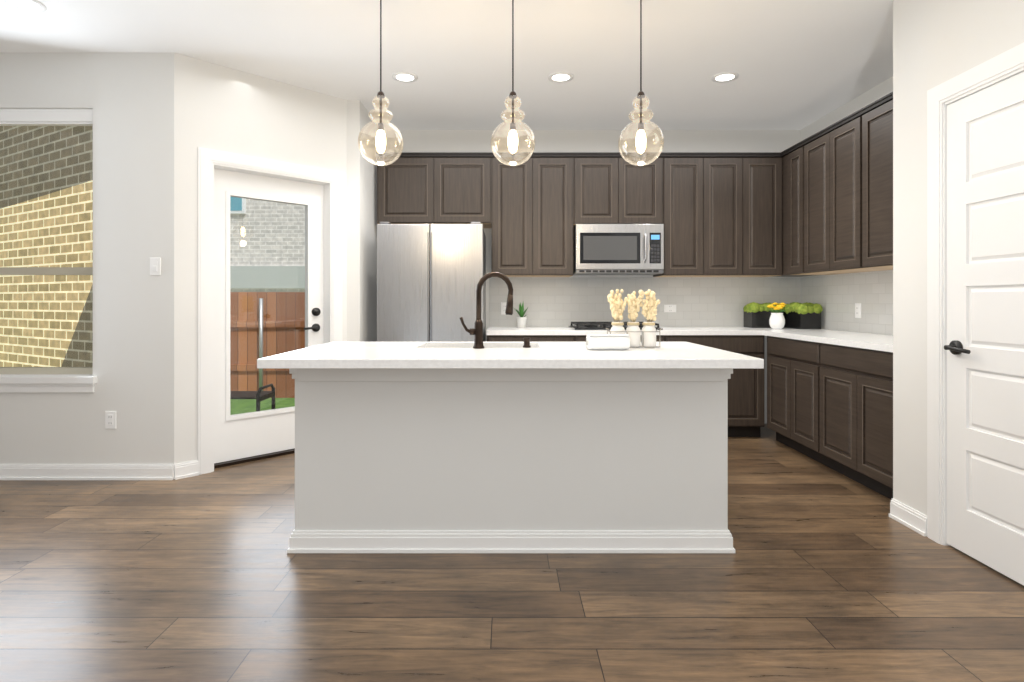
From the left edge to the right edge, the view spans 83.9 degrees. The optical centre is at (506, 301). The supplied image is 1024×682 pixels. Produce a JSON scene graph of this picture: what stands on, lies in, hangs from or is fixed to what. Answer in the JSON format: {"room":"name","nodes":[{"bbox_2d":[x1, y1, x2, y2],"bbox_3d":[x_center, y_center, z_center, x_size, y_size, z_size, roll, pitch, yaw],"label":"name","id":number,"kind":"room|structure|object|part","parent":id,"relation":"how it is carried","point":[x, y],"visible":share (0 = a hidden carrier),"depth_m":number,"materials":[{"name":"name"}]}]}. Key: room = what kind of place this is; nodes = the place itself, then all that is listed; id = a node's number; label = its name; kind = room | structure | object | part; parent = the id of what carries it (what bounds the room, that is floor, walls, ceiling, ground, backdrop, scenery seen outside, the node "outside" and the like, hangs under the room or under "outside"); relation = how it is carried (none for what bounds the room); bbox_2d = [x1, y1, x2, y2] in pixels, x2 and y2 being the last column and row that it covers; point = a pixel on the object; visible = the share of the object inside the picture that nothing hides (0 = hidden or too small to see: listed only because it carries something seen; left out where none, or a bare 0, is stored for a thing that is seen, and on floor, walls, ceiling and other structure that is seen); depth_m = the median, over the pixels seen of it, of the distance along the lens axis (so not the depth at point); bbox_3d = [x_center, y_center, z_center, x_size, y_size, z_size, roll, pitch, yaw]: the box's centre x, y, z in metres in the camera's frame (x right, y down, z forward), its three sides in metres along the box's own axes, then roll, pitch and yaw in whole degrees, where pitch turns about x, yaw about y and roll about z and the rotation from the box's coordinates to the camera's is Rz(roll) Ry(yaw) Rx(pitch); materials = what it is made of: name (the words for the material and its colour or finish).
{"room":"kitchen","nodes":[
{"label":"kitchen","id":0,"kind":"room"},
{"bbox_2d":[0,52,173,463],"bbox_3d":[-4.184,-0.230,3.790,4.032,2.780,0.150,0,0,0],"label":"wall","id":1,"kind":"structure","parent":0,"point":[127,98],"depth_m":3.71,"materials":[{"name":"paint"}]},
{"bbox_2d":[0,109,92,373],"bbox_3d":[-3.160,-0.385,3.788,0.920,1.750,0.123,0,0,0],"label":"window","id":2,"kind":"structure","parent":1,"relation":"in","point":[47,117],"depth_m":3.80,"materials":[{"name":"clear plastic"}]},
{"bbox_2d":[0,374,96,392],"bbox_3d":[-3.160,0.541,3.740,0.980,0.107,0.120,0,0,0],"label":"window sill","id":3,"kind":"structure","parent":1,"relation":"in","point":[47,383],"depth_m":3.69,"materials":[{"name":"paint"}]},
{"bbox_2d":[105,411,115,428],"bbox_3d":[-2.580,0.774,3.710,0.072,0.116,0.008,0,0,0],"label":"electrical outlet plate","id":4,"kind":"object","parent":1,"relation":"attached to","point":[110,419],"visible":1,"depth_m":3.71,"materials":[{"name":"white plastic"}]},
{"bbox_2d":[150,258,160,274],"bbox_3d":[-2.290,-0.225,3.709,0.072,0.116,0.010,0,0,0],"label":"switch plate","id":5,"kind":"object","parent":1,"relation":"attached to","point":[155,266],"visible":1,"depth_m":3.71,"materials":[{"name":"white plastic"}]},
{"bbox_2d":[0,460,926,535],"bbox_3d":[-2.061,1.111,0.696,8.279,0.098,7.792,0,0,0],"label":"baseboard","id":6,"kind":"structure","parent":1,"relation":"attached to","point":[909,517],"depth_m":3.70,"materials":[{"name":"paint"}]},
{"bbox_2d":[174,53,346,463],"bbox_3d":[-1.785,-0.230,4.211,1.242,2.780,0.160,0,0,-45],"label":"wall","id":7,"kind":"structure","parent":0,"point":[222,108],"depth_m":3.89,"materials":[{"name":"paint"}]},
{"bbox_2d":[198,147,341,474],"bbox_3d":[-1.757,0.065,4.249,0.206,2.190,1.057,0,0,45],"label":"door","id":8,"kind":"structure","parent":7,"relation":"attached to","point":[225,438],"depth_m":4.13,"materials":[{"name":"paint"}]},
{"bbox_2d":[347,100,377,341],"bbox_3d":[-1.303,-0.230,4.997,0.234,2.780,0.807,0,0,0],"label":"wall","id":9,"kind":"structure","parent":0,"point":[362,223],"depth_m":4.65,"materials":[{"name":"paint"}]},
{"bbox_2d":[0,0,892,129],"bbox_3d":[-1.600,-1.660,1.200,9.200,0.080,8.800,0,0,0],"label":"ceiling","id":10,"kind":"structure","parent":0,"point":[797,64],"depth_m":3.67,"materials":[{"name":"paint"}]},
{"bbox_2d":[3,0,46,12],"bbox_3d":[-2.620,-1.616,3.100,0.184,0.008,0.184,0,0,0],"label":"recessed light","id":11,"kind":"object","parent":10,"relation":"in","point":[35,6],"visible":1,"depth_m":3.12,"materials":[{"name":"paint"}]},
{"bbox_2d":[358,0,402,165],"bbox_3d":[-0.648,-1.158,2.930,0.230,0.922,0.230,0,0,0],"label":"pendant light","id":12,"kind":"object","parent":10,"relation":"hanging from","point":[380,142],"visible":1,"depth_m":2.93,"materials":[{"name":"clear glass"}]},
{"bbox_2d":[392,72,417,82],"bbox_3d":[-0.737,-1.616,4.120,0.184,0.008,0.184,0,0,0],"label":"recessed light","id":13,"kind":"object","parent":10,"relation":"in","point":[406,77],"visible":1,"depth_m":4.12,"materials":[{"name":"paint"}]},
{"bbox_2d":[491,0,534,165],"bbox_3d":[0.031,-1.158,2.930,0.230,0.922,0.230,0,0,0],"label":"pendant light","id":14,"kind":"object","parent":10,"relation":"hanging from","point":[513,143],"visible":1,"depth_m":2.93,"materials":[{"name":"clear glass"}]},
{"bbox_2d":[548,72,573,82],"bbox_3d":[0.390,-1.616,4.120,0.184,0.008,0.184,0,0,0],"label":"recessed light","id":15,"kind":"object","parent":10,"relation":"in","point":[559,77],"visible":1,"depth_m":4.12,"materials":[{"name":"paint"}]},
{"bbox_2d":[618,0,663,165],"bbox_3d":[0.689,-1.158,2.930,0.230,0.922,0.230,0,0,0],"label":"pendant light","id":16,"kind":"object","parent":10,"relation":"hanging from","point":[640,141],"visible":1,"depth_m":2.93,"materials":[{"name":"clear glass"}]},
{"bbox_2d":[711,72,738,82],"bbox_3d":[1.576,-1.616,4.120,0.184,0.008,0.184,0,0,0],"label":"recessed light","id":17,"kind":"object","parent":10,"relation":"in","point":[724,77],"visible":1,"depth_m":4.12,"materials":[{"name":"paint"}]},
{"bbox_2d":[0,424,1023,681],"bbox_3d":[-1.600,1.190,1.200,9.200,0.060,8.800,0,0,0],"label":"floor","id":18,"kind":"structure","parent":0,"point":[824,574],"depth_m":2.22,"materials":[{"name":"brown wood"}]},
{"bbox_2d":[377,222,485,341],"bbox_3d":[-0.626,0.257,4.999,0.862,1.806,0.762,0,0,0],"label":"refrigerator","id":19,"kind":"object","parent":18,"relation":"on","point":[429,277],"visible":0.5,"depth_m":4.63,"materials":[{"name":"silver metal"}]},
{"bbox_2d":[287,370,734,552],"bbox_3d":[0.020,0.723,3.025,2.062,0.876,0.811,0,0,0],"label":"kitchen island","id":20,"kind":"object","parent":18,"relation":"on","point":[490,447],"depth_m":2.65,"materials":[{"name":"paint"}]},
{"bbox_2d":[257,338,763,369],"bbox_3d":[0.015,0.238,2.713,2.140,0.092,0.616,0,0,0],"label":"island countertop","id":21,"kind":"structure","parent":20,"relation":"on","point":[525,357],"depth_m":2.43,"materials":[{"name":"white stone"}]},
{"bbox_2d":[460,272,512,348],"bbox_3d":[-0.106,0.045,2.982,0.280,0.397,0.114,0,0,0],"label":"faucet","id":22,"kind":"object","parent":21,"relation":"on","point":[476,331],"visible":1,"depth_m":2.95,"materials":[{"name":"brown metal"}]},
{"bbox_3d":[0.105,0.218,3.000,0.042,0.052,0.041,0,0,0],"label":"soap dispenser button","id":23,"kind":"part","parent":21,"relation":"part of","materials":[{"name":"black metal"}]},
{"bbox_2d":[586,334,629,349],"bbox_3d":[0.506,0.205,2.865,0.209,0.077,0.104,0,0,0],"label":"folded towel","id":24,"kind":"object","parent":21,"relation":"on","point":[607,341],"visible":0.98,"depth_m":2.82,"materials":[{"name":"fabric"}]},
{"bbox_2d":[606,289,661,347],"bbox_3d":[0.665,0.090,3.001,0.284,0.308,0.098,0,0,0],"label":"dried flowers","id":25,"kind":"object","parent":21,"relation":"on","point":[645,336],"visible":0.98,"depth_m":2.98,"materials":[{"name":"beige plant"}]},
{"bbox_2d":[487,335,586,341],"bbox_3d":[0.235,0.723,5.083,0.811,0.876,0.627,0,0,0],"label":"base cabinet","id":26,"kind":"object","parent":18,"relation":"on","point":[490,338],"depth_m":4.77,"materials":[{"name":"brown wood"}]},
{"bbox_2d":[656,335,674,341],"bbox_3d":[1.142,0.723,5.083,0.505,0.876,0.627,0,0,0],"label":"base cabinet","id":27,"kind":"object","parent":18,"relation":"on","point":[663,338],"depth_m":4.77,"materials":[{"name":"brown wood"}]},
{"bbox_2d":[675,335,762,436],"bbox_3d":[1.712,0.723,5.083,0.906,0.876,0.627,0,0,0],"label":"base cabinet","id":28,"kind":"object","parent":18,"relation":"on","point":[745,386],"depth_m":4.77,"materials":[{"name":"brown wood"}]},
{"bbox_2d":[763,335,810,457],"bbox_3d":[2.463,0.723,4.309,0.626,0.876,0.894,0,0,0],"label":"base cabinet","id":29,"kind":"object","parent":18,"relation":"on","point":[788,359],"depth_m":4.35,"materials":[{"name":"brown wood"}]},
{"bbox_2d":[487,327,826,334],"bbox_3d":[1.304,0.265,5.077,2.948,0.040,0.634,0,0,0],"label":"countertop","id":30,"kind":"structure","parent":29,"relation":"on","point":[491,330],"depth_m":4.76,"materials":[{"name":"white stone"}]},
{"bbox_2d":[513,303,527,327],"bbox_3d":[0.139,0.119,5.231,0.176,0.249,0.155,0,0,0],"label":"succulent plant","id":31,"kind":"object","parent":30,"relation":"on","point":[521,321],"visible":0.98,"depth_m":5.19,"materials":[{"name":"green plant"}]},
{"bbox_2d":[569,322,662,329],"bbox_3d":[0.950,0.218,5.085,0.746,0.052,0.500,0,0,0],"label":"gas cooktop","id":32,"kind":"object","parent":30,"relation":"in","point":[590,325],"visible":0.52,"depth_m":4.92,"materials":[{"name":"black metal"}]},
{"bbox_2d":[767,302,785,328],"bbox_3d":[2.366,0.128,5.010,0.171,0.232,0.165,0,0,0],"label":"vase","id":33,"kind":"object","parent":30,"relation":"on","point":[777,320],"visible":1,"depth_m":4.96,"materials":[{"name":"white ceramic"}]},
{"bbox_2d":[743,302,822,328],"bbox_3d":[2.479,0.126,5.156,0.553,0.236,0.467,0,0,0],"label":"planters","id":34,"kind":"object","parent":30,"relation":"on","point":[798,315],"visible":0.88,"depth_m":5.13,"materials":[{"name":"black"}]},
{"bbox_2d":[811,339,892,499],"bbox_3d":[2.463,0.723,3.536,0.626,0.876,0.924,0,0,0],"label":"base cabinet","id":35,"kind":"object","parent":18,"relation":"on","point":[829,398],"depth_m":3.54,"materials":[{"name":"brown wood"}]},
{"bbox_2d":[763,331,892,350],"bbox_3d":[2.458,0.265,3.916,0.638,0.040,1.685,0,0,0],"label":"countertop","id":36,"kind":"structure","parent":35,"relation":"on","point":[861,339],"depth_m":3.94,"materials":[{"name":"white stone"}]},
{"bbox_2d":[384,130,799,423],"bbox_3d":[0.765,-0.230,5.475,4.370,2.780,0.150,0,0,0],"label":"wall","id":37,"kind":"structure","parent":0,"point":[608,140],"depth_m":5.40,"materials":[{"name":"paint"}]},
{"bbox_2d":[376,152,443,224],"bbox_3d":[-0.870,-0.998,5.224,0.569,0.609,0.348,0,0,0],"label":"upper cabinet","id":38,"kind":"object","parent":37,"relation":"attached to","point":[410,189],"depth_m":5.05,"materials":[{"name":"brown wood"}]},
{"bbox_2d":[444,152,491,223],"bbox_3d":[-0.422,-0.998,5.224,0.570,0.609,0.348,0,0,0],"label":"upper cabinet","id":39,"kind":"object","parent":37,"relation":"attached to","point":[467,175],"depth_m":5.05,"materials":[{"name":"brown wood"}]},
{"bbox_2d":[483,152,539,276],"bbox_3d":[0.040,-0.766,5.224,0.494,1.072,0.348,0,0,0],"label":"upper cabinet","id":40,"kind":"object","parent":37,"relation":"attached to","point":[515,226],"depth_m":5.05,"materials":[{"name":"brown wood"}]},
{"bbox_2d":[540,152,583,276],"bbox_3d":[0.414,-0.766,5.224,0.495,1.072,0.348,0,0,0],"label":"upper cabinet","id":41,"kind":"object","parent":37,"relation":"attached to","point":[561,173],"depth_m":5.05,"materials":[{"name":"brown wood"}]},
{"bbox_2d":[584,152,627,223],"bbox_3d":[0.819,-0.993,5.224,0.457,0.618,0.348,0,0,0],"label":"upper cabinet","id":42,"kind":"object","parent":37,"relation":"attached to","point":[605,173],"depth_m":5.05,"materials":[{"name":"brown wood"}]},
{"bbox_2d":[573,224,663,274],"bbox_3d":[0.991,-0.460,5.174,0.770,0.430,0.446,0,0,0],"label":"microwave","id":43,"kind":"object","parent":42,"relation":"attached to","point":[618,249],"visible":0.98,"depth_m":5.00,"materials":[{"name":"silver metal"}]},
{"bbox_2d":[489,277,799,326],"bbox_3d":[1.302,0.009,5.397,2.944,0.467,0.004,0,0,0],"label":"tile backsplash","id":44,"kind":"structure","parent":37,"relation":"attached to","point":[696,301],"depth_m":5.39,"materials":[{"name":"white tile"}]},
{"bbox_2d":[501,302,506,314],"bbox_3d":[-0.020,0.070,5.390,0.072,0.116,0.008,0,0,0],"label":"outlet","id":45,"kind":"object","parent":44,"relation":"attached to","point":[503,306],"visible":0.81,"depth_m":5.39,"materials":[{"name":"white plastic"}]},
{"bbox_2d":[664,305,675,311],"bbox_3d":[1.545,0.070,5.390,0.116,0.072,0.008,0,0,0],"label":"outlet","id":46,"kind":"object","parent":44,"relation":"attached to","point":[669,308],"visible":1,"depth_m":5.39,"materials":[{"name":"white plastic"}]},
{"bbox_2d":[628,152,663,223],"bbox_3d":[1.155,-0.993,5.224,0.457,0.618,0.348,0,0,0],"label":"upper cabinet","id":47,"kind":"object","parent":37,"relation":"attached to","point":[646,182],"depth_m":5.05,"materials":[{"name":"brown wood"}]},
{"bbox_2d":[653,152,711,276],"bbox_3d":[1.557,-0.766,5.224,0.489,1.072,0.348,0,0,0],"label":"upper cabinet","id":48,"kind":"object","parent":37,"relation":"attached to","point":[687,175],"depth_m":5.05,"materials":[{"name":"brown wood"}]},
{"bbox_2d":[700,152,751,276],"bbox_3d":[1.916,-0.766,5.224,0.470,1.072,0.348,0,0,0],"label":"upper cabinet","id":49,"kind":"object","parent":37,"relation":"attached to","point":[731,171],"depth_m":5.05,"materials":[{"name":"brown wood"}]},
{"bbox_2d":[740,152,775,276],"bbox_3d":[2.239,-0.766,5.224,0.418,1.072,0.348,0,0,0],"label":"upper cabinet","id":50,"kind":"object","parent":37,"relation":"attached to","point":[763,163],"depth_m":5.05,"materials":[{"name":"brown wood"}]},
{"bbox_2d":[800,76,892,334],"bbox_3d":[2.855,-0.230,4.250,0.150,2.780,2.600,0,0,0],"label":"wall","id":51,"kind":"structure","parent":0,"point":[877,92],"depth_m":4.62,"materials":[{"name":"paint"}]},
{"bbox_2d":[772,148,803,276],"bbox_3d":[2.578,-0.766,5.131,0.400,1.072,0.521,0,0,0],"label":"upper cabinet","id":52,"kind":"object","parent":51,"relation":"attached to","point":[784,158],"depth_m":5.04,"materials":[{"name":"brown wood"}]},
{"bbox_2d":[792,144,795,275],"bbox_3d":[2.603,-0.766,4.771,0.348,1.072,0.340,0,0,0],"label":"upper cabinet","id":53,"kind":"object","parent":51,"relation":"attached to","point":[794,146],"depth_m":4.83,"materials":[{"name":"brown wood"}]},
{"bbox_2d":[796,129,857,275],"bbox_3d":[2.603,-0.766,4.486,0.348,1.072,0.510,0,0,0],"label":"upper cabinet","id":54,"kind":"object","parent":51,"relation":"attached to","point":[819,203],"depth_m":4.57,"materials":[{"name":"brown wood"}]},
{"bbox_2d":[824,114,851,271],"bbox_3d":[2.603,-0.766,4.096,0.348,1.072,0.510,0,0,0],"label":"upper cabinet","id":55,"kind":"object","parent":51,"relation":"attached to","point":[838,136],"depth_m":4.18,"materials":[{"name":"brown wood"}]},
{"bbox_2d":[800,270,892,334],"bbox_3d":[2.777,0.009,4.234,0.004,0.467,2.321,0,0,0],"label":"tile backsplash","id":56,"kind":"structure","parent":51,"relation":"attached to","point":[836,297],"depth_m":4.56,"materials":[{"name":"white tile"}]},
{"bbox_2d":[855,303,860,317],"bbox_3d":[2.770,0.075,4.500,0.008,0.116,0.072,0,0,0],"label":"plate","id":57,"kind":"object","parent":56,"relation":"attached to","point":[857,310],"visible":1,"depth_m":4.49,"materials":[{"name":"white plastic"}]},
{"bbox_2d":[852,92,892,271],"bbox_3d":[2.603,-0.766,3.706,0.348,1.072,0.549,0,0,0],"label":"upper cabinet","id":58,"kind":"object","parent":51,"relation":"attached to","point":[871,124],"depth_m":3.79,"materials":[{"name":"brown wood"}]},
{"bbox_2d":[892,92,892,267],"bbox_3d":[2.603,-0.766,3.313,0.348,1.072,0.479,0,0,0],"label":"upper cabinet","id":59,"kind":"object","parent":51,"relation":"attached to","point":[892,92],"depth_m":3.60,"materials":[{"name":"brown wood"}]},
{"bbox_2d":[893,0,1023,514],"bbox_3d":[2.140,-0.230,-0.065,0.120,2.780,6.270,0,0,0],"label":"wall","id":60,"kind":"structure","parent":0,"point":[936,43],"depth_m":2.85,"materials":[{"name":"paint"}]},
{"bbox_2d":[927,43,1023,585],"bbox_3d":[2.114,0.062,2.300,0.182,2.195,1.010,0,0,0],"label":"door","id":61,"kind":"structure","parent":60,"relation":"attached to","point":[975,312],"depth_m":2.52,"materials":[{"name":"paint"}]},
{"label":"outside","id":62,"kind":"structure","parent":0,"visible":0},
{"bbox_2d":[230,398,294,414],"bbox_3d":[-10.000,1.435,31.950,60.000,0.050,56.100,0,0,0],"label":"ground","id":63,"kind":"structure","parent":62,"point":[252,406],"depth_m":7.77,"materials":[{"name":"green plant"}]},
{"bbox_2d":[0,126,92,366],"bbox_3d":[-5.661,-1.590,6.837,4.400,6.000,0.200,0,0,30],"label":"brickwall","id":64,"kind":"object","parent":63,"relation":"on","point":[48,233],"depth_m":6.47,"materials":[{"name":"beige brick"}]},
{"bbox_2d":[230,384,274,410],"bbox_3d":[-3.110,1.163,6.190,1.022,0.495,0.420,0,0,0],"label":"bench","id":65,"kind":"object","parent":63,"relation":"on","point":[252,395],"depth_m":6.16,"materials":[{"name":"grey metal"}]},
{"bbox_2d":[230,292,304,397],"bbox_3d":[-4.500,0.640,8.261,15.000,1.540,0.118,0,0,0],"label":"fence","id":66,"kind":"object","parent":63,"relation":"on","point":[236,325],"depth_m":8.30,"materials":[{"name":"brown wood"}]},
{"bbox_2d":[230,199,304,291],"bbox_3d":[-7.250,-2.465,16.500,17.500,7.750,7.000,0,0,0],"label":"house","id":67,"kind":"structure","parent":63,"relation":"on","point":[296,238],"depth_m":13.00,"materials":[{"name":"grey brick"}]},
{"bbox_2d":[230,197,304,287],"bbox_3d":[-5.400,-1.590,12.950,4.400,2.600,0.100,0,0,0],"label":"house window","id":68,"kind":"structure","parent":67,"relation":"attached to","point":[278,273],"depth_m":12.90,"materials":[{"name":"glass"}]}
]}

